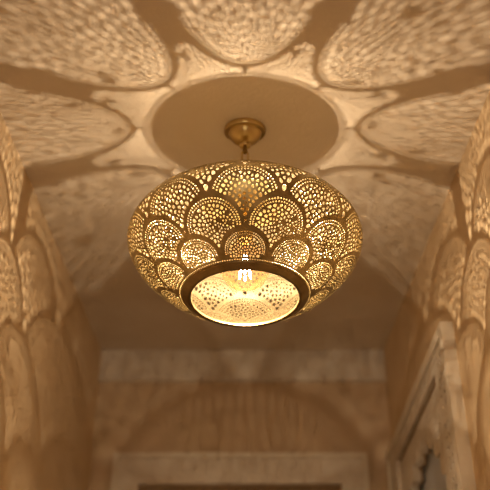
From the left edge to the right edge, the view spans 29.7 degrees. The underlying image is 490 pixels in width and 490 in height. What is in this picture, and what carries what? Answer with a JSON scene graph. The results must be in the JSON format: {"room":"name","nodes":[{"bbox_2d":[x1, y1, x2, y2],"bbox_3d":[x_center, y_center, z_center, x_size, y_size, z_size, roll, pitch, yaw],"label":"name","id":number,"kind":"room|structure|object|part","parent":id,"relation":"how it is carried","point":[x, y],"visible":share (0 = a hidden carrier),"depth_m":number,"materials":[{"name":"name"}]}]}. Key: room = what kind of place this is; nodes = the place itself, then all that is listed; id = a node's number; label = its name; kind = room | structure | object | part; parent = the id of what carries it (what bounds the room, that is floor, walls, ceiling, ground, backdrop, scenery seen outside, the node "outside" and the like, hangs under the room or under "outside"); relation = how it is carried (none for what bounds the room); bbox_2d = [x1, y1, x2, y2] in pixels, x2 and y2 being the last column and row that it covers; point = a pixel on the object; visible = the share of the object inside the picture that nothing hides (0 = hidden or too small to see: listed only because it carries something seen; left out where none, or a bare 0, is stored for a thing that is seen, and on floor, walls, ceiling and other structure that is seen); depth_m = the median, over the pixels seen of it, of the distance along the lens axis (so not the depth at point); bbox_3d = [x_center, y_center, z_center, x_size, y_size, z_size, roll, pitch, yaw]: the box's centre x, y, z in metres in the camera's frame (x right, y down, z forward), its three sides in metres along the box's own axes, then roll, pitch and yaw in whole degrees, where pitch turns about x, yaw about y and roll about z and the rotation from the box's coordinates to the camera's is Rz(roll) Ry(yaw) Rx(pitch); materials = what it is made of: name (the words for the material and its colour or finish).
{"room":"hallway","nodes":[
{"label":"hallway","id":0,"kind":"room"},
{"bbox_2d":[0,112,100,489],"bbox_3d":[-0.770,0.125,0.713,0.180,3.492,6.520,0,-34,0],"label":"wall","id":1,"kind":"structure","parent":0,"point":[50,350],"depth_m":3.01,"materials":[{"name":"paint"}]},
{"bbox_2d":[89,383,390,489],"bbox_3d":[-0.013,2.003,3.487,1.695,3.492,0.180,0,-34,0],"label":"wall","id":2,"kind":"structure","parent":0,"point":[130,417],"depth_m":4.20,"materials":[{"name":"paint"}]},
{"bbox_2d":[110,452,369,489],"bbox_3d":[-0.021,2.192,3.305,1.116,2.972,0.170,0,-34,0],"label":"door frame","id":3,"kind":"structure","parent":2,"relation":"in","point":[130,470],"depth_m":4.04,"materials":[{"name":"beige stone"}]},
{"bbox_2d":[98,350,385,382],"bbox_3d":[-0.013,0.568,4.331,1.335,0.158,0.030,0,-34,0],"label":"trim","id":4,"kind":"structure","parent":2,"relation":"attached to","point":[116,366],"depth_m":4.32,"materials":[{"name":"paint"}]},
{"bbox_2d":[0,0,489,349],"bbox_3d":[-0.013,-0.955,1.552,1.695,1.176,6.700,0,-34,0],"label":"ceiling","id":5,"kind":"structure","parent":0,"point":[103,102],"depth_m":2.58,"materials":[{"name":"paint"}]},
{"bbox_2d":[127,118,362,326],"bbox_3d":[0.000,-0.101,2.485,0.614,0.576,0.614,15,-37,-20],"label":"pendant lamp","id":6,"kind":"object","parent":5,"relation":"hanging from","point":[246,200],"visible":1,"depth_m":2.25,"materials":[{"name":"gold metal"}]},
{"bbox_3d":[0.000,-0.119,2.497,0.236,0.018,0.236,0,-34,0],"label":"crown","id":7,"kind":"part","parent":6,"relation":"part of","materials":[{"name":"gold metal"}]},
{"bbox_2d":[383,90,489,489],"bbox_3d":[0.745,0.125,0.713,0.180,3.492,6.520,0,-34,0],"label":"wall","id":8,"kind":"structure","parent":0,"point":[450,281],"depth_m":2.79,"materials":[{"name":"paint"}]},
{"bbox_2d":[385,321,476,489],"bbox_3d":[0.670,1.775,2.675,0.110,2.956,1.320,0,-34,0],"label":"door","id":9,"kind":"structure","parent":8,"relation":"in","point":[429,448],"depth_m":3.09,"materials":[{"name":"grey paint"}]},
{"bbox_3d":[0.652,1.827,2.639,0.030,2.829,0.900,0,-34,0],"label":"arch panel","id":10,"kind":"part","parent":9,"relation":"part of","materials":[{"name":"paint"}]}
]}

